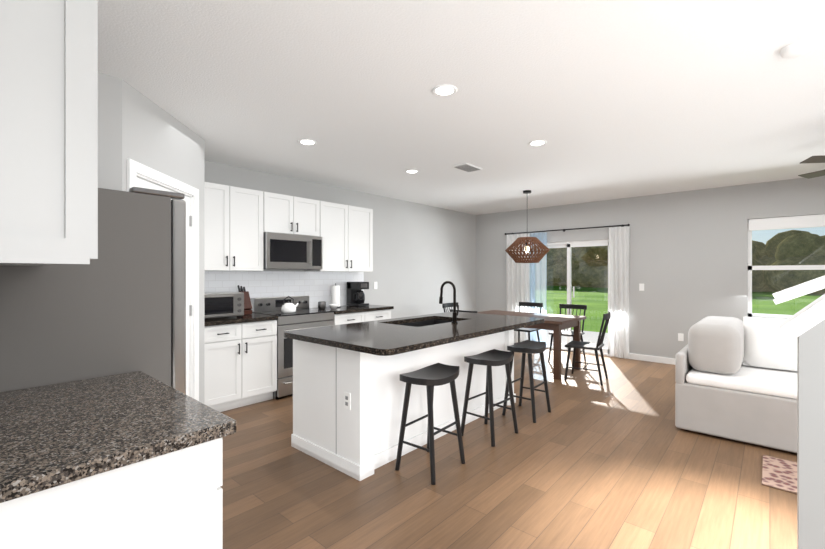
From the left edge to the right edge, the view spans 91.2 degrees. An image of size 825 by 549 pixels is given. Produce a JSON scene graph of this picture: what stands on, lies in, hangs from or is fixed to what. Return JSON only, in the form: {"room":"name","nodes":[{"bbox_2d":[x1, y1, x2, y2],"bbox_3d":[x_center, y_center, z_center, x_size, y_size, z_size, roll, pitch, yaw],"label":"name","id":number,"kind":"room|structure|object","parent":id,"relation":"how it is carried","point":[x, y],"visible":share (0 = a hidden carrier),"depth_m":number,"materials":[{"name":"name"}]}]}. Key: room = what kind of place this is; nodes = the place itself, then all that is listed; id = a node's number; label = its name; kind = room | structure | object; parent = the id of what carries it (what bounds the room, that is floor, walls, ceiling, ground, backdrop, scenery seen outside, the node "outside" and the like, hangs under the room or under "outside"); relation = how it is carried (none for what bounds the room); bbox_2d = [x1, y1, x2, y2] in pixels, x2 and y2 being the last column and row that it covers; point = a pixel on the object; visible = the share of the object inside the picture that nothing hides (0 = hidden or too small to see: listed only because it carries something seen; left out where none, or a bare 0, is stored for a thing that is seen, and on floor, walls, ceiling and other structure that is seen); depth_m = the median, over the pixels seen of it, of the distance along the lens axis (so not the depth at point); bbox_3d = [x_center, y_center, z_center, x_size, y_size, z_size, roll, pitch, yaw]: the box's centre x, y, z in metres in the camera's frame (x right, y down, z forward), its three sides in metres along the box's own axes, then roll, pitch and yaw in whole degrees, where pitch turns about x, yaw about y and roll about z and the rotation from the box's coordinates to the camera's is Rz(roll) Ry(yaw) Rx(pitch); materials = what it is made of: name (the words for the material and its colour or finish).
{"room":"kitchen","nodes":[
{"label":"kitchen","id":0,"kind":"room"},
{"bbox_2d":[98,72,203,403],"bbox_3d":[-2.407,0.060,3.074,1.520,2.600,1.615,0,0,41],"label":"wall","id":1,"kind":"structure","parent":0,"point":[134,124],"depth_m":2.81,"materials":[{"name":"grey paint"}]},
{"bbox_2d":[127,158,198,400],"bbox_3d":[-1.916,0.305,3.087,0.118,2.110,0.960,0,0,-4],"label":"door frame","id":2,"kind":"structure","parent":1,"relation":"attached to","point":[146,173],"depth_m":3.49,"materials":[{"name":"white wood"}]},
{"bbox_2d":[136,177,191,395],"bbox_3d":[-1.906,0.343,3.093,0.587,2.014,0.604,0,0,41],"label":"pantry door","id":3,"kind":"structure","parent":1,"relation":"in","point":[141,183],"depth_m":3.44,"materials":[{"name":"white wood"}]},
{"bbox_2d":[204,160,475,318],"bbox_3d":[-1.149,0.060,5.756,0.150,2.600,7.600,0,0,41],"label":"wall","id":4,"kind":"structure","parent":0,"point":[422,253],"depth_m":6.81,"materials":[{"name":"grey paint"}]},
{"bbox_2d":[204,182,271,270],"bbox_3d":[-2.031,-0.490,4.397,0.327,0.900,0.825,0,0,41],"label":"upper cabinet","id":5,"kind":"object","parent":4,"relation":"attached to","point":[238,221],"depth_m":4.30,"materials":[{"name":"white wood"}]},
{"bbox_2d":[272,193,319,236],"bbox_3d":[-1.546,-0.710,4.946,0.327,0.460,0.755,0,0,41],"label":"upper cabinet","id":6,"kind":"object","parent":4,"relation":"attached to","point":[290,214],"depth_m":4.86,"materials":[{"name":"white wood"}]},
{"bbox_2d":[263,232,321,269],"bbox_3d":[-1.508,-0.268,4.912,0.427,0.414,0.752,0,0,41],"label":"microwave","id":7,"kind":"object","parent":6,"relation":"attached to","point":[291,251],"visible":0.94,"depth_m":4.75,"materials":[{"name":"silver metal"}]},
{"bbox_2d":[305,201,372,271],"bbox_3d":[-1.012,-0.490,5.549,0.327,0.900,0.970,0,0,41],"label":"upper cabinet","id":8,"kind":"object","parent":4,"relation":"attached to","point":[346,231],"depth_m":5.43,"materials":[{"name":"white wood"}]},
{"bbox_2d":[98,0,824,214],"bbox_3d":[1.849,-1.290,2.203,9.350,0.100,8.950,0,0,41],"label":"ceiling","id":9,"kind":"structure","parent":0,"point":[611,99],"depth_m":2.71,"materials":[{"name":"white paint"}]},
{"bbox_2d":[298,139,316,144],"bbox_3d":[-0.982,-1.235,3.780,0.170,0.008,0.170,0,0,41],"label":"recessed light","id":10,"kind":"object","parent":9,"relation":"in","point":[306,142],"visible":1,"depth_m":3.77,"materials":[{"name":"white"}]},
{"bbox_2d":[405,169,418,173],"bbox_3d":[-0.006,-1.235,4.852,0.170,0.008,0.170,0,0,41],"label":"recessed light","id":11,"kind":"object","parent":9,"relation":"in","point":[411,171],"visible":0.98,"depth_m":4.85,"materials":[{"name":"white"}]},
{"bbox_2d":[432,84,456,96],"bbox_3d":[0.216,-1.235,2.719,0.170,0.008,0.170,0,0,41],"label":"recessed light","id":12,"kind":"object","parent":9,"relation":"in","point":[445,90],"visible":1,"depth_m":2.71,"materials":[{"name":"white plastic"}]},
{"bbox_2d":[452,163,482,171],"bbox_3d":[0.635,-1.232,4.672,0.200,0.016,0.340,0,0,41],"label":"ceiling vent","id":13,"kind":"object","parent":9,"relation":"in","point":[466,167],"visible":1,"depth_m":4.64,"materials":[{"name":"white metal"}]},
{"bbox_2d":[505,190,549,262],"bbox_3d":[1.702,-0.706,5.998,0.646,1.066,0.646,0,0,41],"label":"pendant light","id":14,"kind":"object","parent":9,"relation":"hanging from","point":[541,247],"visible":1,"depth_m":5.85,"materials":[{"name":"brown wood"}]},
{"bbox_2d":[528,140,546,145],"bbox_3d":[1.177,-1.235,3.805,0.170,0.008,0.170,0,0,41],"label":"recessed light","id":15,"kind":"object","parent":9,"relation":"in","point":[537,142],"visible":1,"depth_m":3.80,"materials":[{"name":"white plastic"}]},
{"bbox_2d":[780,40,814,57],"bbox_3d":[2.097,-1.222,2.204,0.140,0.034,0.140,0,0,41],"label":"smoke detector","id":16,"kind":"object","parent":9,"relation":"attached to","point":[797,49],"visible":1,"depth_m":2.17,"materials":[{"name":"white plastic"}]},
{"bbox_2d":[798,155,824,178],"bbox_3d":[3.927,-1.015,3.196,1.276,0.450,1.331,0,0,41],"label":"ceiling fan","id":17,"kind":"object","parent":9,"relation":"hanging from","point":[816,159],"visible":1,"depth_m":3.35,"materials":[{"name":"brown"}]},
{"bbox_2d":[220,348,796,548],"bbox_3d":[1.849,1.410,2.203,9.350,0.100,8.950,0,0,41],"label":"floor","id":18,"kind":"structure","parent":0,"point":[618,459],"depth_m":2.62,"materials":[{"name":"wood"}]},
{"bbox_2d":[0,187,185,393],"bbox_3d":[-1.719,0.476,2.026,0.860,1.768,0.896,0,0,41],"label":"fridge","id":19,"kind":"object","parent":18,"relation":"on","point":[117,306],"visible":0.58,"depth_m":1.80,"materials":[{"name":"silver metal"}]},
{"bbox_2d":[0,371,235,548],"bbox_3d":[-1.118,0.903,1.306,0.965,0.914,0.670,0,0,41],"label":"base cabinet","id":20,"kind":"object","parent":18,"relation":"on","point":[132,460],"depth_m":1.10,"materials":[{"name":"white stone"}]},
{"bbox_2d":[204,319,277,411],"bbox_3d":[-1.948,0.923,4.271,0.617,0.874,0.777,0,0,41],"label":"base cabinet","id":21,"kind":"object","parent":18,"relation":"on","point":[240,361],"depth_m":4.06,"materials":[{"name":"white wood"}]},
{"bbox_2d":[204,313,277,326],"bbox_3d":[-1.939,0.466,4.263,0.642,0.040,0.777,0,0,41],"label":"countertop","id":22,"kind":"structure","parent":21,"relation":"on","point":[252,318],"depth_m":4.10,"materials":[{"name":"black stone"}]},
{"bbox_2d":[204,292,243,318],"bbox_3d":[-2.017,0.316,4.155,0.412,0.255,0.430,0,0,41],"label":"toaster oven","id":23,"kind":"object","parent":22,"relation":"on","point":[222,304],"visible":0.71,"depth_m":4.05,"materials":[{"name":"silver metal"}]},
{"bbox_2d":[238,285,251,314],"bbox_3d":[-1.894,0.281,4.520,0.211,0.323,0.110,0,0,41],"label":"knife block","id":24,"kind":"object","parent":22,"relation":"on","point":[247,306],"visible":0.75,"depth_m":4.49,"materials":[{"name":"brown wood"}]},
{"bbox_2d":[251,295,334,399],"bbox_3d":[-1.407,0.818,4.823,0.671,1.085,0.758,0,0,41],"label":"range","id":25,"kind":"object","parent":18,"relation":"on","point":[304,316],"visible":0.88,"depth_m":4.55,"materials":[{"name":"silver metal"}]},
{"bbox_2d":[281,296,298,312],"bbox_3d":[-1.420,0.343,4.696,0.170,0.192,0.217,0,0,41],"label":"kettle","id":26,"kind":"object","parent":25,"relation":"on","point":[288,307],"visible":1,"depth_m":4.62,"materials":[{"name":"white ceramic"}]},
{"bbox_2d":[333,311,390,324],"bbox_3d":[-0.856,0.923,5.505,0.617,0.874,0.987,0,0,41],"label":"base cabinet","id":27,"kind":"object","parent":18,"relation":"on","point":[361,316],"depth_m":5.27,"materials":[{"name":"white wood"}]},
{"bbox_2d":[309,305,393,314],"bbox_3d":[-0.838,0.466,5.506,0.642,0.040,1.012,0,0,41],"label":"countertop","id":28,"kind":"structure","parent":27,"relation":"on","point":[350,310],"depth_m":5.30,"materials":[{"name":"black stone"}]},
{"bbox_2d":[318,301,338,308],"bbox_3d":[-1.085,0.395,5.236,0.194,0.097,0.245,0,0,41],"label":"jars","id":29,"kind":"object","parent":28,"relation":"on","point":[321,304],"visible":1,"depth_m":5.19,"materials":[{"name":"ceramic"}]},
{"bbox_2d":[331,283,340,306],"bbox_3d":[-1.044,0.281,5.490,0.140,0.323,0.138,0,0,41],"label":"paper towel","id":30,"kind":"object","parent":28,"relation":"on","point":[335,294],"visible":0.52,"depth_m":5.44,"materials":[{"name":"white paper"}]},
{"bbox_2d":[347,282,368,306],"bbox_3d":[-0.782,0.273,5.724,0.263,0.340,0.221,0,0,41],"label":"coffee maker","id":31,"kind":"object","parent":28,"relation":"on","point":[355,295],"visible":1,"depth_m":5.67,"materials":[{"name":"black plastic"}]},
{"bbox_2d":[285,317,515,480],"bbox_3d":[0.049,0.923,3.762,0.870,0.874,2.178,0,0,41],"label":"kitchen island","id":32,"kind":"object","parent":18,"relation":"on","point":[349,386],"depth_m":3.00,"materials":[{"name":"white wood"}]},
{"bbox_2d":[284,321,471,356],"bbox_3d":[-0.291,0.466,3.115,1.166,0.040,0.920,0,0,41],"label":"island countertop","id":33,"kind":"structure","parent":32,"relation":"on","point":[376,338],"depth_m":2.91,"materials":[{"name":"black stone"}]},
{"bbox_2d":[420,317,519,336],"bbox_3d":[0.522,0.466,3.563,0.541,0.040,0.830,0,0,41],"label":"island countertop","id":34,"kind":"structure","parent":32,"relation":"on","point":[477,328],"depth_m":3.46,"materials":[{"name":"black stone"}]},
{"bbox_2d":[424,313,543,327],"bbox_3d":[0.746,0.466,4.287,1.166,0.040,0.550,0,0,41],"label":"island countertop","id":35,"kind":"structure","parent":32,"relation":"on","point":[524,321],"depth_m":4.19,"materials":[{"name":"black stone"}]},
{"bbox_2d":[395,363,464,484],"bbox_3d":[0.130,1.020,2.863,0.340,0.685,0.460,0,0,38],"label":"stool","id":36,"kind":"object","parent":18,"relation":"on","point":[430,377],"visible":1,"depth_m":2.80,"materials":[{"name":"black wood"}]},
{"bbox_2d":[442,302,457,311],"bbox_3d":[0.806,0.923,6.711,0.512,0.879,0.439,0,0,41],"label":"chair","id":37,"kind":"object","parent":18,"relation":"on","point":[445,305],"visible":0.25,"depth_m":6.82,"materials":[{"name":"black wood"}]},
{"bbox_2d":[450,309,477,312],"bbox_3d":[0.830,0.923,5.617,0.439,0.879,0.512,0,0,41],"label":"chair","id":38,"kind":"object","parent":18,"relation":"on","point":[451,310],"visible":0.06,"depth_m":5.39,"materials":[{"name":"black wood"}]},
{"bbox_2d":[461,349,517,446],"bbox_3d":[0.654,1.020,3.440,0.353,0.685,0.466,0,0,41],"label":"stool","id":39,"kind":"object","parent":18,"relation":"on","point":[489,359],"visible":0.98,"depth_m":3.40,"materials":[{"name":"black wood"}]},
{"bbox_2d":[502,340,550,422],"bbox_3d":[1.119,1.020,3.951,0.353,0.685,0.466,0,0,41],"label":"stool","id":40,"kind":"object","parent":18,"relation":"on","point":[529,347],"visible":0.96,"depth_m":3.92,"materials":[{"name":"black wood"}]},
{"bbox_2d":[514,302,542,343],"bbox_3d":[1.901,0.923,6.827,0.439,0.879,0.512,0,0,41],"label":"chair","id":41,"kind":"object","parent":18,"relation":"on","point":[534,305],"visible":0.42,"depth_m":6.90,"materials":[{"name":"black wood"}]},
{"bbox_2d":[478,310,585,379],"bbox_3d":[1.632,0.980,5.980,1.520,0.760,0.920,0,0,41],"label":"dining table","id":42,"kind":"object","parent":18,"relation":"on","point":[556,323],"visible":0.58,"depth_m":5.51,"materials":[{"name":"brown wood"}]},
{"bbox_2d":[548,304,586,361],"bbox_3d":[2.440,0.923,6.350,0.439,0.879,0.512,0,0,41],"label":"chair","id":43,"kind":"object","parent":18,"relation":"on","point":[569,307],"visible":0.52,"depth_m":6.35,"materials":[{"name":"black wood"}]},
{"bbox_2d":[564,311,610,385],"bbox_3d":[2.279,0.923,5.228,0.512,0.879,0.439,0,0,33],"label":"chair","id":44,"kind":"object","parent":18,"relation":"on","point":[595,347],"visible":1,"depth_m":5.15,"materials":[{"name":"black wood"}]},
{"bbox_2d":[675,316,796,452],"bbox_3d":[3.691,0.881,3.130,2.620,0.959,1.260,0,0,41],"label":"sofa","id":45,"kind":"object","parent":18,"relation":"on","point":[735,378],"visible":0.69,"depth_m":3.39,"materials":[{"name":"fabric"}]},
{"bbox_2d":[762,455,796,493],"bbox_3d":[2.640,1.353,2.638,0.540,0.011,0.550,0,0,41],"label":"rug","id":46,"kind":"object","parent":18,"relation":"on","point":[778,473],"visible":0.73,"depth_m":2.72,"materials":[{"name":"beige fabric"}]},
{"bbox_2d":[476,176,824,358],"bbox_3d":[4.821,0.060,5.449,9.200,2.600,0.150,0,0,41],"label":"wall","id":47,"kind":"structure","parent":0,"point":[688,259],"depth_m":6.13,"materials":[{"name":"grey paint"}]},
{"bbox_2d":[505,224,629,234],"bbox_3d":[2.653,-0.790,7.194,2.218,0.048,0.103,0,0,41],"label":"curtain rod","id":48,"kind":"object","parent":47,"relation":"attached to","point":[564,230],"visible":0.9,"depth_m":7.05,"materials":[{"name":"black metal"}]},
{"bbox_2d":[506,232,546,347],"bbox_3d":[2.134,0.285,7.612,0.812,2.110,0.077,0,0,41],"label":"curtain","id":49,"kind":"object","parent":48,"relation":"hanging from","point":[525,282],"visible":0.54,"depth_m":7.60,"materials":[{"name":"white fabric"}]},
{"bbox_2d":[609,226,628,357],"bbox_3d":[3.343,0.285,6.542,0.302,2.110,0.077,0,0,41],"label":"curtain","id":50,"kind":"object","parent":48,"relation":"hanging from","point":[619,289],"visible":1,"depth_m":6.52,"materials":[{"name":"white fabric"}]},
{"bbox_2d":[546,239,609,355],"bbox_3d":[2.803,0.385,7.227,1.520,1.950,0.080,0,0,41],"label":"sliding glass door","id":51,"kind":"structure","parent":47,"relation":"in","point":[568,245],"depth_m":7.15,"materials":[{"name":"white"}]},
{"bbox_2d":[639,284,643,290],"bbox_3d":[3.629,0.200,6.396,0.070,0.114,0.009,0,0,41],"label":"light switch","id":52,"kind":"object","parent":47,"relation":"attached to","point":[641,287],"visible":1,"depth_m":6.39,"materials":[{"name":"white plastic"}]},
{"bbox_2d":[618,353,674,364],"bbox_3d":[5.732,1.315,4.532,6.320,0.090,0.013,0,0,41],"label":"baseboard","id":53,"kind":"structure","parent":47,"relation":"attached to","point":[652,358],"depth_m":6.29,"materials":[{"name":"white wood"}]},
{"bbox_2d":[678,333,683,340],"bbox_3d":[4.019,0.940,6.052,0.070,0.114,0.008,0,0,41],"label":"outlet","id":54,"kind":"object","parent":47,"relation":"attached to","point":[680,336],"visible":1,"depth_m":6.05,"materials":[{"name":"white plastic"}]},
{"bbox_2d":[748,214,824,318],"bbox_3d":[5.008,-0.075,5.230,1.070,1.370,0.130,0,0,41],"label":"east window","id":55,"kind":"structure","parent":47,"relation":"in","point":[803,222],"depth_m":5.36,"materials":[{"name":"white"}]},
{"bbox_2d":[797,319,824,548],"bbox_3d":[2.705,0.060,0.357,3.422,2.600,0.120,0,0,41],"label":"wall","id":56,"kind":"structure","parent":0,"point":[810,438],"depth_m":1.43,"materials":[{"name":"paint"}]},
{"bbox_2d":[772,275,824,342],"bbox_3d":[1.912,-0.485,1.053,1.456,1.465,0.170,0,0,41],"label":"trim","id":57,"kind":"structure","parent":56,"relation":"attached to","point":[803,320],"depth_m":1.43,"materials":[{"name":"white wood"}]},
{"bbox_3d":[-2.213,0.060,1.724,3.600,2.600,0.150,0,0,41],"label":"wall","id":58,"kind":"structure","parent":0,"visible":0},
{"bbox_2d":[0,0,97,265],"bbox_3d":[-1.225,-0.497,1.196,0.951,0.945,0.364,0,0,41],"label":"upper cabinet","id":59,"kind":"object","parent":58,"relation":"attached to","point":[48,132],"visible":1,"depth_m":0.93,"materials":[{"name":"white wood"}]},
{"label":"outside","id":60,"kind":"structure","parent":0,"visible":0},
{"bbox_2d":[546,286,821,332],"bbox_3d":[48.819,1.540,55.179,240.000,0.240,132.650,0,0,41],"label":"ground","id":61,"kind":"structure","parent":60,"point":[764,302],"depth_m":19.78,"materials":[{"name":"green plant"}]},
{"bbox_2d":[547,329,607,348],"bbox_3d":[3.643,1.400,8.494,4.600,0.040,2.850,0,0,41],"label":"patio slab","id":62,"kind":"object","parent":61,"relation":"on","point":[589,334],"depth_m":8.85,"materials":[{"name":"concrete"}]},
{"bbox_2d":[546,230,824,294],"bbox_3d":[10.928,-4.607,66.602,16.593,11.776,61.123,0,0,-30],"label":"trees","id":63,"kind":"object","parent":61,"relation":"on","point":[779,244],"depth_m":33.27,"materials":[{"name":"green plant"}]}
]}

